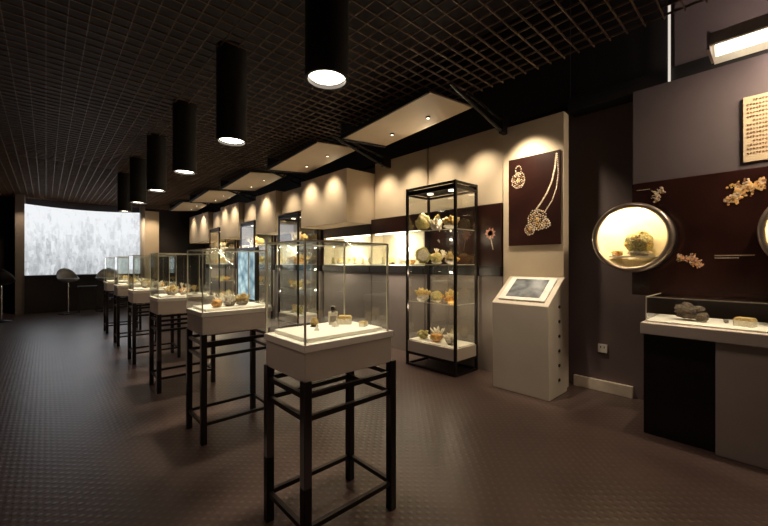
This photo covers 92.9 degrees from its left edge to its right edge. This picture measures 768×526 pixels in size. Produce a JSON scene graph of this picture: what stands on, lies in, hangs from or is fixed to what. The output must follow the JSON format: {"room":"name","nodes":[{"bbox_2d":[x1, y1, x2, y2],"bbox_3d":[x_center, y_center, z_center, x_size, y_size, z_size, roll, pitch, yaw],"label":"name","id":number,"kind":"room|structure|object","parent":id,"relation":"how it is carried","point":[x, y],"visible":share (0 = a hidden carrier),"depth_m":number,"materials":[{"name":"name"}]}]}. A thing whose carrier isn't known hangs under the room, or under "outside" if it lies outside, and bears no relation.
{"room":"museum gallery","nodes":[
{"label":"museum gallery","id":0,"kind":"room"},
{"bbox_2d":[0,154,205,312],"bbox_3d":[-10.304,-0.900,12.231,8.100,4.800,0.150,0,0,-43],"label":"wall","id":1,"kind":"structure","parent":0,"point":[174,227],"depth_m":13.83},
{"bbox_2d":[15,194,25,314],"bbox_3d":[-10.936,-0.255,10.982,0.195,3.510,0.825,0,0,-43],"label":"trim","id":2,"kind":"structure","parent":1,"relation":"attached to","point":[20,200],"depth_m":10.68,"materials":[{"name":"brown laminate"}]},
{"bbox_2d":[24,274,139,313],"bbox_3d":[-9.762,0.936,11.966,2.865,1.128,0.825,0,0,-43],"label":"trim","id":3,"kind":"structure","parent":1,"relation":"attached to","point":[42,293],"depth_m":11.21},
{"bbox_2d":[25,204,139,274],"bbox_3d":[-9.787,-0.692,11.993,2.865,2.126,0.600,0,0,-43],"label":"projection screen","id":4,"kind":"object","parent":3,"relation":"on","point":[79,241],"visible":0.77,"depth_m":12.07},
{"bbox_2d":[145,211,158,279],"bbox_3d":[-8.496,-0.637,13.292,0.495,2.475,0.150,0,0,-43],"label":"column","id":5,"kind":"structure","parent":0,"point":[151,217],"depth_m":13.25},
{"bbox_2d":[237,247,258,302],"bbox_3d":[-3.364,0.562,8.998,0.090,1.875,1.125,0,0,-43],"label":"picture","id":6,"kind":"object","parent":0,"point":[242,257],"visible":0.49,"depth_m":8.84},
{"bbox_2d":[0,0,549,181],"bbox_3d":[-4.036,-3.375,5.462,8.400,0.150,18.600,0,0,-43],"label":"ceiling","id":7,"kind":"structure","parent":0,"point":[400,6],"depth_m":5.78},
{"bbox_2d":[0,0,707,209],"bbox_3d":[-4.420,-2.019,5.103,7.053,0.018,18.304,0,0,-43],"label":"grid","id":8,"kind":"object","parent":7,"relation":"hanging from","point":[45,191],"visible":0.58,"depth_m":4.20,"materials":[{"name":"brown metal"}]},
{"bbox_2d":[117,171,131,212],"bbox_3d":[-5.867,-1.613,8.265,0.276,0.900,0.276,0,0,-43],"label":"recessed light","id":9,"kind":"object","parent":8,"relation":"hanging from","point":[123,204],"visible":0.84,"depth_m":8.15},
{"bbox_2d":[129,155,146,203],"bbox_3d":[-4.766,-1.613,7.076,0.276,0.900,0.276,0,0,-43],"label":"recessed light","id":10,"kind":"object","parent":8,"relation":"hanging from","point":[137,166],"visible":0.87,"depth_m":6.97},
{"bbox_2d":[147,132,166,192],"bbox_3d":[-3.665,-1.613,5.887,0.276,0.900,0.276,0,0,-43],"label":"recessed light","id":11,"kind":"object","parent":8,"relation":"hanging from","point":[156,144],"visible":0.94,"depth_m":5.78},
{"bbox_2d":[172,98,196,174],"bbox_3d":[-2.564,-1.613,4.699,0.276,0.900,0.276,0,0,-43],"label":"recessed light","id":12,"kind":"object","parent":8,"relation":"hanging from","point":[184,115],"visible":0.95,"depth_m":4.59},
{"bbox_2d":[170,201,229,211],"bbox_3d":[-6.210,-1.864,12.342,1.462,0.318,1.710,0,0,-43],"label":"lighting canopy","id":13,"kind":"object","parent":8,"relation":"hanging from","point":[182,206],"visible":0.75,"depth_m":12.16,"materials":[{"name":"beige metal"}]},
{"bbox_2d":[190,186,262,203],"bbox_3d":[-4.554,-1.864,10.553,1.462,0.318,1.785,0,0,-43],"label":"lighting canopy","id":14,"kind":"object","parent":8,"relation":"hanging from","point":[208,196],"visible":0.85,"depth_m":10.28,"materials":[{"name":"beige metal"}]},
{"bbox_2d":[216,40,246,146],"bbox_3d":[-1.464,-1.613,3.510,0.276,0.900,0.276,0,0,-43],"label":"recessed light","id":15,"kind":"object","parent":8,"relation":"hanging from","point":[231,60],"visible":1,"depth_m":3.40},
{"bbox_2d":[220,167,310,191],"bbox_3d":[-2.796,-1.864,8.655,1.462,0.318,1.860,0,0,-43],"label":"lighting canopy","id":16,"kind":"object","parent":8,"relation":"hanging from","point":[248,181],"visible":0.84,"depth_m":8.36,"materials":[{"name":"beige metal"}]},
{"bbox_2d":[305,0,348,89],"bbox_3d":[-0.363,-1.613,2.321,0.276,0.900,0.276,0,0,-43],"label":"pendant light","id":17,"kind":"object","parent":8,"relation":"hanging from","point":[326,21],"visible":1,"depth_m":2.21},
{"bbox_2d":[267,135,390,173],"bbox_3d":[-1.053,-1.864,6.773,1.462,0.318,1.890,0,0,-43],"label":"lighting canopy","id":18,"kind":"object","parent":8,"relation":"hanging from","point":[313,155],"visible":0.98,"depth_m":6.47,"materials":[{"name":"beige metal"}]},
{"bbox_2d":[341,82,509,147],"bbox_3d":[0.531,-1.864,5.061,1.462,0.318,1.815,0,0,-43],"label":"lighting canopy","id":19,"kind":"object","parent":8,"relation":"hanging from","point":[425,109],"visible":1,"depth_m":4.75,"materials":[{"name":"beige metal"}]},
{"bbox_2d":[0,303,767,525],"bbox_3d":[-4.036,1.575,5.462,8.400,0.150,18.600,0,0,-43],"label":"floor","id":20,"kind":"structure","parent":0,"point":[86,439],"depth_m":2.87,"materials":[{"name":"tile"}]},
{"bbox_2d":[0,269,15,322],"bbox_3d":[-9.789,0.826,9.335,0.539,1.348,0.468,0,0,-35],"label":"bar stool","id":21,"kind":"object","parent":20,"relation":"on","point":[6,278],"visible":1,"depth_m":9.31,"materials":[{"name":"black metal"}]},
{"bbox_2d":[56,268,78,314],"bbox_3d":[-9.330,0.826,10.782,0.468,1.348,0.539,0,0,24],"label":"bar stool","id":22,"kind":"object","parent":20,"relation":"on","point":[63,274],"visible":1,"depth_m":10.77,"materials":[{"name":"black metal"}]},
{"bbox_2d":[77,285,97,312],"bbox_3d":[-9.147,1.103,11.258,0.465,0.795,0.450,0,0,-43],"label":"table","id":23,"kind":"object","parent":20,"relation":"on","point":[88,286],"visible":1,"depth_m":11.24,"materials":[{"name":"wood"}]},
{"bbox_2d":[96,268,113,311],"bbox_3d":[-8.669,0.826,11.393,0.539,1.348,0.468,0,0,-26],"label":"bar stool","id":24,"kind":"object","parent":20,"relation":"on","point":[110,272],"visible":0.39,"depth_m":11.44,"materials":[{"name":"black metal"}]},
{"bbox_2d":[103,257,141,333],"bbox_3d":[-5.818,0.692,8.125,0.638,1.617,0.458,0,0,-43],"label":"pedestal showcase","id":25,"kind":"object","parent":20,"relation":"on","point":[108,284],"visible":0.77,"depth_m":8.04,"materials":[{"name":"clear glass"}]},
{"bbox_2d":[107,280,136,281],"bbox_3d":[-5.829,0.398,8.115,0.518,0.022,0.368,0,0,-43],"label":"display tray","id":26,"kind":"object","parent":25,"relation":"on","point":[107,280],"depth_m":8.05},
{"bbox_2d":[113,256,155,345],"bbox_3d":[-4.717,0.692,6.936,0.638,1.617,0.458,0,0,-43],"label":"pedestal showcase","id":27,"kind":"object","parent":20,"relation":"on","point":[120,289],"visible":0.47,"depth_m":6.76,"materials":[{"name":"clear glass"}]},
{"bbox_2d":[118,283,140,285],"bbox_3d":[-4.728,0.398,6.926,0.518,0.022,0.368,0,0,-43],"label":"display tray","id":28,"kind":"object","parent":27,"relation":"on","point":[119,284],"depth_m":6.79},
{"bbox_2d":[140,206,144,303],"bbox_3d":[-8.518,-0.255,12.863,0.165,3.510,0.165,0,0,-43],"label":"round column","id":29,"kind":"structure","parent":20,"relation":"on","point":[142,208],"depth_m":12.80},
{"bbox_2d":[127,255,180,364],"bbox_3d":[-3.616,0.692,5.748,0.638,1.617,0.458,0,0,-43],"label":"pedestal showcase","id":30,"kind":"object","parent":20,"relation":"on","point":[135,295],"visible":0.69,"depth_m":5.61,"materials":[{"name":"clear glass"}]},
{"bbox_2d":[134,286,166,289],"bbox_3d":[-3.627,0.398,5.737,0.518,0.022,0.368,0,0,-43],"label":"display tray","id":31,"kind":"object","parent":30,"relation":"on","point":[160,288],"depth_m":5.54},
{"bbox_2d":[149,253,214,393],"bbox_3d":[-2.516,0.692,4.559,0.638,1.617,0.458,0,0,-43],"label":"pedestal showcase","id":32,"kind":"object","parent":20,"relation":"on","point":[162,305],"visible":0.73,"depth_m":4.37,"materials":[{"name":"clear glass"}]},
{"bbox_2d":[164,284,177,294],"bbox_3d":[-2.559,0.321,4.380,0.124,0.131,0.160,0,0,3],"label":"cluster","id":33,"kind":"object","parent":32,"relation":"on","point":[170,290],"visible":1,"depth_m":4.37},
{"bbox_2d":[157,292,207,297],"bbox_3d":[-2.527,0.398,4.549,0.518,0.022,0.368,0,0,-43],"label":"display tray","id":34,"kind":"object","parent":32,"relation":"on","point":[177,295],"depth_m":4.45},
{"bbox_2d":[190,212,226,296],"bbox_3d":[-6.215,-0.098,13.125,0.855,3.195,2.145,0,0,-43],"label":"cabinet unit","id":35,"kind":"object","parent":20,"relation":"on","point":[200,225],"visible":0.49,"depth_m":12.99,"materials":[{"name":"paint"}]},
{"bbox_2d":[205,264,224,267],"bbox_3d":[-6.022,0.113,13.303,0.330,0.135,2.145,0,0,-43],"label":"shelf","id":36,"kind":"structure","parent":35,"relation":"on","point":[206,265],"depth_m":13.11,"materials":[{"name":"clear glass"}]},
{"bbox_2d":[209,228,235,302],"bbox_3d":[-5.233,0.203,11.816,0.518,2.595,0.900,0,0,-43],"label":"display cabinet","id":37,"kind":"object","parent":20,"relation":"on","point":[218,229],"visible":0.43,"depth_m":11.65,"materials":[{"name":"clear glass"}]},
{"bbox_2d":[213,211,238,294],"bbox_3d":[-5.055,-0.075,11.960,0.735,3.150,0.960,0,0,-43],"label":"cabinet unit","id":38,"kind":"object","parent":20,"relation":"on","point":[216,216],"visible":0.27,"depth_m":12.00,"materials":[{"name":"paint"}]},
{"bbox_2d":[186,249,273,445],"bbox_3d":[-1.415,0.692,3.370,0.638,1.617,0.458,0,0,-43],"label":"pedestal showcase","id":39,"kind":"object","parent":20,"relation":"on","point":[204,320],"visible":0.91,"depth_m":3.22,"materials":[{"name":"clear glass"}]},
{"bbox_2d":[211,299,221,306],"bbox_3d":[-1.468,0.352,3.204,0.090,0.069,0.127,0,0,-7],"label":"stone","id":40,"kind":"object","parent":39,"relation":"on","point":[215,302],"visible":1,"depth_m":3.17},
{"bbox_2d":[193,302,264,311],"bbox_3d":[-1.426,0.398,3.360,0.518,0.022,0.368,0,0,-43],"label":"display tray","id":41,"kind":"object","parent":39,"relation":"on","point":[206,308],"depth_m":3.25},
{"bbox_2d":[223,293,237,305],"bbox_3d":[-1.380,0.329,3.286,0.117,0.116,0.130,0,0,-18],"label":"cluster","id":42,"kind":"object","parent":39,"relation":"on","point":[230,299],"visible":1,"depth_m":3.25,"materials":[{"name":"stone"}]},
{"bbox_2d":[235,292,249,304],"bbox_3d":[-1.305,0.327,3.337,0.113,0.119,0.146,0,0,22],"label":"cluster","id":43,"kind":"object","parent":39,"relation":"on","point":[242,299],"visible":0.98,"depth_m":3.33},
{"bbox_2d":[220,202,259,302],"bbox_3d":[-4.217,-0.098,10.967,0.855,3.195,1.455,0,0,-43],"label":"cabinet unit","id":44,"kind":"object","parent":20,"relation":"on","point":[231,216],"visible":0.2,"depth_m":10.54,"materials":[{"name":"grey laminate"}]},
{"bbox_2d":[240,221,272,318],"bbox_3d":[-3.470,0.203,9.912,0.518,2.595,0.900,0,0,-43],"label":"display cabinet","id":45,"kind":"object","parent":20,"relation":"on","point":[250,223],"visible":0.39,"depth_m":9.75,"materials":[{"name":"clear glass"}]},
{"bbox_2d":[244,200,276,318],"bbox_3d":[-3.302,-0.075,10.067,0.735,3.150,0.960,0,0,-43],"label":"cabinet unit","id":46,"kind":"object","parent":20,"relation":"on","point":[249,208],"visible":0.38,"depth_m":9.96,"materials":[{"name":"grey laminate"}]},
{"bbox_2d":[259,265,274,269],"bbox_3d":[-3.153,0.113,10.205,0.330,0.135,0.960,0,0,-43],"label":"countertop","id":47,"kind":"structure","parent":46,"relation":"on","point":[260,266],"depth_m":9.96,"materials":[{"name":"black metal"}]},
{"bbox_2d":[256,190,296,319],"bbox_3d":[-2.587,-0.098,9.207,0.855,3.195,1.095,0,0,-43],"label":"cabinet unit","id":48,"kind":"object","parent":20,"relation":"on","point":[268,205],"visible":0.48,"depth_m":9.08,"materials":[{"name":"paint"}]},
{"bbox_2d":[275,265,296,269],"bbox_3d":[-2.394,0.113,9.385,0.330,0.135,1.095,0,0,-43],"label":"countertop","id":49,"kind":"structure","parent":48,"relation":"on","point":[282,267],"depth_m":9.20,"materials":[{"name":"black metal"}]},
{"bbox_2d":[278,212,318,328],"bbox_3d":[-1.951,0.203,8.272,0.518,2.595,0.900,0,0,-43],"label":"display cabinet","id":50,"kind":"object","parent":20,"relation":"on","point":[296,319],"visible":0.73,"depth_m":8.12,"materials":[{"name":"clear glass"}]},
{"bbox_2d":[280,214,300,219],"bbox_3d":[-1.951,-1.036,8.272,0.452,0.044,0.834,0,0,-43],"label":"lamp","id":51,"kind":"object","parent":50,"relation":"on","point":[282,217],"depth_m":8.16,"materials":[{"name":"black metal"}]},
{"bbox_2d":[280,287,315,289],"bbox_3d":[-1.951,0.564,8.272,0.452,0.012,0.834,0,0,-43],"label":"glass shelf","id":52,"kind":"object","parent":50,"relation":"attached to","point":[297,288],"depth_m":8.03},
{"bbox_2d":[280,311,315,315],"bbox_3d":[-1.951,1.133,8.272,0.458,0.015,0.840,0,0,-43],"label":"display tray","id":53,"kind":"object","parent":50,"relation":"on","point":[285,313],"depth_m":8.13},
{"bbox_2d":[282,187,323,324],"bbox_3d":[-1.783,-0.075,8.427,0.735,3.150,0.990,0,0,-43],"label":"cabinet unit","id":54,"kind":"object","parent":20,"relation":"on","point":[291,199],"visible":0.38,"depth_m":8.34,"materials":[{"name":"grey laminate"}]},
{"bbox_2d":[299,265,321,270],"bbox_3d":[-1.635,0.113,8.565,0.330,0.135,0.990,0,0,-43],"label":"countertop","id":55,"kind":"structure","parent":54,"relation":"on","point":[301,267],"depth_m":8.40,"materials":[{"name":"black metal"}]},
{"bbox_2d":[264,239,395,525],"bbox_3d":[-0.314,0.692,2.182,0.638,1.617,0.458,0,0,-43],"label":"pedestal showcase","id":56,"kind":"object","parent":20,"relation":"on","point":[306,355],"visible":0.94,"depth_m":2.08,"materials":[{"name":"clear glass"}]},
{"bbox_2d":[310,317,318,326],"bbox_3d":[-0.424,0.358,2.224,0.055,0.058,0.054,0,0,21],"label":"stone","id":57,"kind":"object","parent":56,"relation":"on","point":[314,321],"visible":0.99,"depth_m":2.21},
{"bbox_2d":[275,321,381,342],"bbox_3d":[-0.325,0.398,2.171,0.518,0.022,0.368,0,0,-43],"label":"display tray","id":58,"kind":"object","parent":56,"relation":"on","point":[326,332],"depth_m":2.06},
{"bbox_2d":[328,306,337,324],"bbox_3d":[-0.320,0.328,2.300,0.056,0.117,0.042,0,0,-3],"label":"bottle","id":59,"kind":"object","parent":56,"relation":"on","point":[332,315],"visible":0.98,"depth_m":2.28,"materials":[{"name":"glass"}]},
{"bbox_2d":[337,315,351,324],"bbox_3d":[-0.250,0.361,2.323,0.094,0.052,0.068,0,0,-3],"label":"jewel casket","id":60,"kind":"object","parent":56,"relation":"on","point":[342,319],"visible":0.93,"depth_m":2.29,"materials":[{"name":"wood"}]},
{"bbox_2d":[301,168,374,324],"bbox_3d":[-0.890,-0.098,7.374,0.855,3.195,1.590,0,0,-43],"label":"cabinet unit","id":61,"kind":"object","parent":20,"relation":"on","point":[341,203],"visible":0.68,"depth_m":7.15,"materials":[{"name":"grey laminate"}]},
{"bbox_2d":[322,265,369,272],"bbox_3d":[-0.697,0.113,7.552,0.330,0.135,1.590,0,0,-43],"label":"countertop","id":62,"kind":"structure","parent":61,"relation":"on","point":[335,268],"depth_m":7.34,"materials":[{"name":"black metal"}]},
{"bbox_2d":[326,235,369,238],"bbox_3d":[-0.763,-0.529,7.491,0.030,0.022,1.440,0,0,-43],"label":"strip light","id":63,"kind":"object","parent":61,"relation":"on","point":[333,236],"depth_m":7.54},
{"bbox_2d":[370,149,428,350],"bbox_3d":[0.302,-0.188,6.474,0.330,3.375,1.290,0,0,-43],"label":"cabinet unit","id":64,"kind":"object","parent":20,"relation":"on","point":[411,170],"visible":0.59,"depth_m":6.42,"materials":[{"name":"paint"}]},
{"bbox_2d":[375,230,418,234],"bbox_3d":[0.236,-0.529,6.413,0.030,0.022,1.140,0,0,-43],"label":"strip light","id":65,"kind":"object","parent":64,"relation":"on","point":[388,231],"depth_m":6.46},
{"bbox_2d":[370,265,423,273],"bbox_3d":[0.302,0.113,6.474,0.330,0.135,1.290,0,0,-43],"label":"countertop","id":66,"kind":"structure","parent":64,"relation":"on","point":[373,268],"depth_m":6.32,"materials":[{"name":"black metal"}]},
{"bbox_2d":[406,179,477,377],"bbox_3d":[0.821,0.203,5.278,0.518,2.595,0.900,0,0,-43],"label":"display cabinet","id":67,"kind":"object","parent":20,"relation":"on","point":[458,353],"visible":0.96,"depth_m":5.10,"materials":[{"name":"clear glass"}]},
{"bbox_2d":[415,213,429,230],"bbox_3d":[0.573,-0.598,5.394,0.249,0.271,0.094,0,0,-18],"label":"slab","id":68,"kind":"object","parent":67,"relation":"on","point":[421,223],"visible":0.93,"depth_m":5.38,"materials":[{"name":"stone"}]},
{"bbox_2d":[415,247,430,263],"bbox_3d":[0.578,-0.110,5.394,0.236,0.257,0.089,0,0,1],"label":"slab","id":69,"kind":"object","parent":67,"relation":"on","point":[422,255],"visible":0.98,"depth_m":5.38,"materials":[{"name":"stone"}]},
{"bbox_2d":[415,288,430,300],"bbox_3d":[0.589,0.458,5.411,0.245,0.201,0.190,0,0,-33],"label":"cluster","id":70,"kind":"object","parent":67,"relation":"on","point":[422,295],"visible":1,"depth_m":5.37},
{"bbox_2d":[417,330,428,338],"bbox_3d":[0.577,1.054,5.394,0.174,0.141,0.152,0,0,-13],"label":"rock","id":71,"kind":"object","parent":67,"relation":"on","point":[422,334],"visible":1,"depth_m":5.35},
{"bbox_2d":[427,218,443,229],"bbox_3d":[0.745,-0.559,5.229,0.219,0.194,0.196,0,0,43],"label":"cluster","id":72,"kind":"object","parent":67,"relation":"on","point":[435,225],"visible":0.95,"depth_m":5.18,"materials":[{"name":"stone"}]},
{"bbox_2d":[429,333,442,341],"bbox_3d":[0.740,1.063,5.214,0.161,0.123,0.227,0,0,-35],"label":"stone","id":73,"kind":"object","parent":67,"relation":"on","point":[436,337],"visible":1,"depth_m":5.15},
{"bbox_2d":[430,252,442,263],"bbox_3d":[0.748,-0.069,5.210,0.175,0.174,0.179,0,0,-29],"label":"mineral nodule","id":74,"kind":"object","parent":67,"relation":"on","point":[436,257],"visible":1,"depth_m":5.15,"materials":[{"name":"stone"}]},
{"bbox_2d":[431,291,441,301],"bbox_3d":[0.748,0.476,5.209,0.165,0.164,0.169,0,0,11],"label":"mineral nodule","id":75,"kind":"object","parent":67,"relation":"on","point":[436,296],"visible":1,"depth_m":5.15,"materials":[{"name":"stone"}]},
{"bbox_2d":[430,326,444,334],"bbox_3d":[0.809,1.034,5.452,0.184,0.182,0.206,0,0,-24],"label":"cluster","id":76,"kind":"object","parent":67,"relation":"on","point":[437,330],"visible":0.67,"depth_m":5.42,"materials":[{"name":"stone"}]},
{"bbox_2d":[409,183,473,197],"bbox_3d":[0.821,-1.036,5.278,0.452,0.044,0.834,0,0,-43],"label":"lamp","id":77,"kind":"object","parent":67,"relation":"on","point":[439,190],"depth_m":5.20,"materials":[{"name":"black metal"}]},
{"bbox_2d":[409,228,473,233],"bbox_3d":[0.821,-0.456,5.278,0.452,0.012,0.834,0,0,-43],"label":"glass shelf","id":78,"kind":"object","parent":67,"relation":"attached to","point":[451,230],"depth_m":5.21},
{"bbox_2d":[409,264,473,264],"bbox_3d":[0.821,0.024,5.278,0.452,0.012,0.834,0,0,-43],"label":"glass shelf","id":79,"kind":"object","parent":67,"relation":"attached to","point":[409,264],"depth_m":5.05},
{"bbox_2d":[409,299,473,305],"bbox_3d":[0.821,0.564,5.278,0.452,0.012,0.834,0,0,-43],"label":"glass shelf","id":80,"kind":"object","parent":67,"relation":"attached to","point":[443,302],"depth_m":5.17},
{"bbox_2d":[409,335,474,348],"bbox_3d":[0.821,1.133,5.278,0.458,0.015,0.840,0,0,-43],"label":"display tray","id":81,"kind":"object","parent":67,"relation":"on","point":[427,342],"depth_m":5.10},
{"bbox_2d":[444,296,453,303],"bbox_3d":[0.914,0.503,5.019,0.201,0.109,0.143,0,0,-29],"label":"stone","id":82,"kind":"object","parent":67,"relation":"on","point":[449,299],"visible":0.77,"depth_m":4.96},
{"bbox_2d":[445,252,453,263],"bbox_3d":[0.905,-0.074,5.039,0.174,0.184,0.224,0,0,-25],"label":"cluster","id":83,"kind":"object","parent":67,"relation":"on","point":[449,257],"visible":0.98,"depth_m":4.96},
{"bbox_2d":[441,215,459,228],"bbox_3d":[0.899,-0.564,5.014,0.248,0.203,0.192,0,0,-13],"label":"cluster","id":84,"kind":"object","parent":67,"relation":"on","point":[449,222],"visible":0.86,"depth_m":4.97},
{"bbox_2d":[443,332,457,344],"bbox_3d":[0.912,1.043,5.040,0.186,0.165,0.167,0,0,28],"label":"cluster","id":85,"kind":"object","parent":67,"relation":"on","point":[449,338],"visible":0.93,"depth_m":5.00,"materials":[{"name":"stone"}]},
{"bbox_2d":[424,128,502,371],"bbox_3d":[1.219,-0.188,5.483,0.330,3.375,1.350,0,0,-43],"label":"wall panel","id":86,"kind":"object","parent":20,"relation":"on","point":[477,159],"visible":0.58,"depth_m":5.27,"materials":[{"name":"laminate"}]},
{"bbox_2d":[424,266,502,275],"bbox_3d":[1.219,0.113,5.483,0.330,0.135,1.350,0,0,-43],"label":"countertop","id":87,"kind":"structure","parent":86,"relation":"on","point":[436,270],"depth_m":5.27,"materials":[{"name":"black metal"}]},
{"bbox_2d":[485,228,494,248],"bbox_3d":[1.455,-0.333,5.010,0.012,0.308,0.160,0,0,-43],"label":"print","id":88,"kind":"object","parent":86,"relation":"attached to","point":[490,233],"visible":1,"depth_m":5.00,"materials":[{"name":"pink paper"}]},
{"bbox_2d":[492,276,566,400],"bbox_3d":[1.729,0.836,4.342,0.517,1.328,0.687,0,0,-43],"label":"information kiosk","id":89,"kind":"object","parent":20,"relation":"on","point":[529,314],"visible":1,"depth_m":4.16,"materials":[{"name":"laminate"}]},
{"bbox_2d":[503,111,568,386],"bbox_3d":[1.920,-0.150,4.660,0.150,3.300,0.780,0,0,-43],"label":"wall","id":90,"kind":"structure","parent":20,"relation":"on","point":[549,133],"depth_m":4.54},
{"bbox_2d":[509,149,560,245],"bbox_3d":[1.873,-0.787,4.577,0.029,1.125,0.660,0,0,-43],"label":"poster","id":91,"kind":"object","parent":90,"relation":"attached to","point":[534,180],"visible":1,"depth_m":4.55,"materials":[{"name":"brown paper"}]},
{"bbox_2d":[511,166,524,188],"bbox_3d":[1.732,-1.110,4.717,0.010,0.300,0.191,0,0,-43],"label":"print","id":92,"kind":"object","parent":91,"relation":"attached to","point":[517,172],"depth_m":4.72,"materials":[{"name":"beige metal"}]},
{"bbox_2d":[524,153,558,235],"bbox_3d":[1.935,-0.831,4.498,0.013,0.974,0.429,0,0,-43],"label":"print","id":93,"kind":"object","parent":91,"relation":"attached to","point":[541,171],"depth_m":4.50,"materials":[{"name":"beige metal"}]},
{"bbox_2d":[640,293,767,469],"bbox_3d":[3.253,0.898,2.600,0.687,1.204,2.246,0,0,-43],"label":"display counter","id":94,"kind":"object","parent":20,"relation":"on","point":[706,383],"visible":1,"depth_m":2.93,"materials":[{"name":"grey laminate"}]},
{"bbox_2d":[674,302,709,321],"bbox_3d":[2.696,0.426,3.206,0.170,0.162,0.265,0,0,-23],"label":"stone","id":95,"kind":"object","parent":94,"relation":"on","point":[685,310],"visible":1,"depth_m":3.18,"materials":[{"name":"stone"}]},
{"bbox_2d":[640,318,767,347],"bbox_3d":[3.253,0.566,2.600,0.687,0.098,2.246,0,0,-43],"label":"countertop","id":96,"kind":"structure","parent":94,"relation":"on","point":[745,338],"depth_m":2.87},
{"bbox_2d":[733,316,757,327],"bbox_3d":[2.894,0.472,2.925,0.090,0.070,0.125,0,0,-27],"label":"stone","id":97,"kind":"object","parent":94,"relation":"on","point":[737,321],"visible":1,"depth_m":2.89,"materials":[{"name":"stone"}]},
{"bbox_2d":[363,0,767,399],"bbox_3d":[-1.009,-0.900,8.265,0.150,4.800,18.600,0,0,-43],"label":"wall","id":98,"kind":"structure","parent":0,"point":[603,308],"depth_m":4.28,"materials":[{"name":"paint"}]},
{"bbox_2d":[202,0,570,213],"bbox_3d":[-2.516,-2.603,9.671,0.150,1.395,14.190,0,0,-43],"label":"trim","id":99,"kind":"structure","parent":98,"relation":"attached to","point":[544,91],"depth_m":5.32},
{"bbox_2d":[573,374,632,397],"bbox_3d":[2.553,1.436,4.275,0.045,0.128,0.615,0,0,-43],"label":"baseboard","id":100,"kind":"structure","parent":98,"relation":"attached to","point":[619,389],"depth_m":4.24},
{"bbox_2d":[598,343,607,352],"bbox_3d":[2.564,1.001,4.281,0.020,0.098,0.098,0,0,-43],"label":"wall socket","id":101,"kind":"object","parent":98,"relation":"attached to","point":[603,348],"visible":1,"depth_m":4.27,"materials":[{"name":"white plastic"}]},
{"bbox_2d":[571,0,668,98],"bbox_3d":[2.632,-2.625,4.134,0.120,1.350,0.930,0,0,-43],"label":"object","id":102,"kind":"structure","parent":98,"relation":"attached to","point":[643,51],"depth_m":4.07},
{"bbox_2d":[568,49,767,116],"bbox_3d":[3.674,-1.875,2.932,0.225,0.150,4.110,0,0,-43],"label":"trim","id":103,"kind":"structure","parent":98,"relation":"attached to","point":[622,93],"depth_m":3.90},
{"bbox_2d":[668,5,670,81],"bbox_3d":[2.843,-2.190,3.636,0.022,0.780,0.018,0,0,-43],"label":"trim","id":104,"kind":"structure","parent":98,"relation":"attached to","point":[669,6],"depth_m":3.63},
{"bbox_2d":[632,166,767,297],"bbox_3d":[3.529,-0.247,3.005,0.278,1.154,2.464,0,0,-43],"label":"panel","id":105,"kind":"object","parent":98,"relation":"attached to","point":[718,251],"visible":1,"depth_m":3.36,"materials":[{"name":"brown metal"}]},
{"bbox_2d":[592,202,677,271],"bbox_3d":[2.518,-0.252,3.681,0.297,0.684,0.684,0,0,-43],"label":"porthole showcase","id":106,"kind":"object","parent":105,"relation":"attached to","point":[610,232],"visible":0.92,"depth_m":3.71,"materials":[{"name":"brown metal"}]},
{"bbox_2d":[609,255,657,257],"bbox_3d":[2.519,-0.065,3.682,0.180,0.015,0.390,0,0,-43],"label":"shelf","id":107,"kind":"object","parent":106,"relation":"attached to","point":[623,256],"depth_m":3.70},
{"bbox_2d":[624,231,653,255],"bbox_3d":[2.546,-0.195,3.644,0.248,0.247,0.254,0,0,-18],"label":"mineral nodule","id":108,"kind":"object","parent":106,"relation":"on","point":[640,243],"visible":1,"depth_m":3.57,"materials":[{"name":"stone"}]},
{"bbox_2d":[651,187,665,202],"bbox_3d":[2.746,-0.682,3.654,0.006,0.159,0.122,0,0,-43],"label":"print","id":109,"kind":"object","parent":105,"relation":"attached to","point":[658,194],"depth_m":3.65,"materials":[{"name":"beige metal"}]},
{"bbox_2d":[676,253,703,268],"bbox_3d":[2.912,-0.020,3.474,0.007,0.149,0.205,0,0,-43],"label":"print","id":110,"kind":"object","parent":105,"relation":"attached to","point":[683,260],"depth_m":3.47,"materials":[{"name":"orange metal"}]},
{"bbox_2d":[723,177,765,205],"bbox_3d":[3.161,-0.630,3.205,0.010,0.232,0.270,0,0,-43],"label":"print","id":111,"kind":"object","parent":105,"relation":"attached to","point":[737,191],"depth_m":3.20,"materials":[{"name":"orange metal"}]},
{"bbox_2d":[757,207,767,254],"bbox_3d":[3.344,-0.252,2.789,0.297,0.684,0.684,0,0,-43],"label":"porthole showcase","id":112,"kind":"object","parent":105,"relation":"attached to","point":[762,228],"visible":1,"depth_m":2.92,"materials":[{"name":"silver metal"}]},
{"bbox_2d":[633,53,767,183],"bbox_3d":[3.543,-1.312,3.018,0.240,0.972,2.464,0,0,-43],"label":"header panel","id":113,"kind":"object","parent":98,"relation":"attached to","point":[692,125],"visible":0.76,"depth_m":3.47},
{"bbox_2d":[743,92,767,162],"bbox_3d":[3.345,-1.170,3.036,0.022,0.570,0.510,0,0,-43],"label":"board","id":114,"kind":"object","parent":113,"relation":"attached to","point":[755,108],"visible":1,"depth_m":3.16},
{"bbox_2d":[675,0,767,65],"bbox_3d":[3.734,-2.603,2.977,0.075,1.245,2.145,0,0,-43],"label":"trim","id":115,"kind":"structure","parent":98,"relation":"attached to","point":[692,26],"depth_m":3.58,"materials":[{"name":"paint"}]},
{"bbox_2d":[707,13,767,64],"bbox_3d":[3.332,-1.810,2.638,0.675,0.189,1.443,0,0,-43],"label":"lamp","id":116,"kind":"object","parent":98,"relation":"attached to","point":[750,36],"visible":1,"depth_m":2.90,"materials":[{"name":"white plastic"}]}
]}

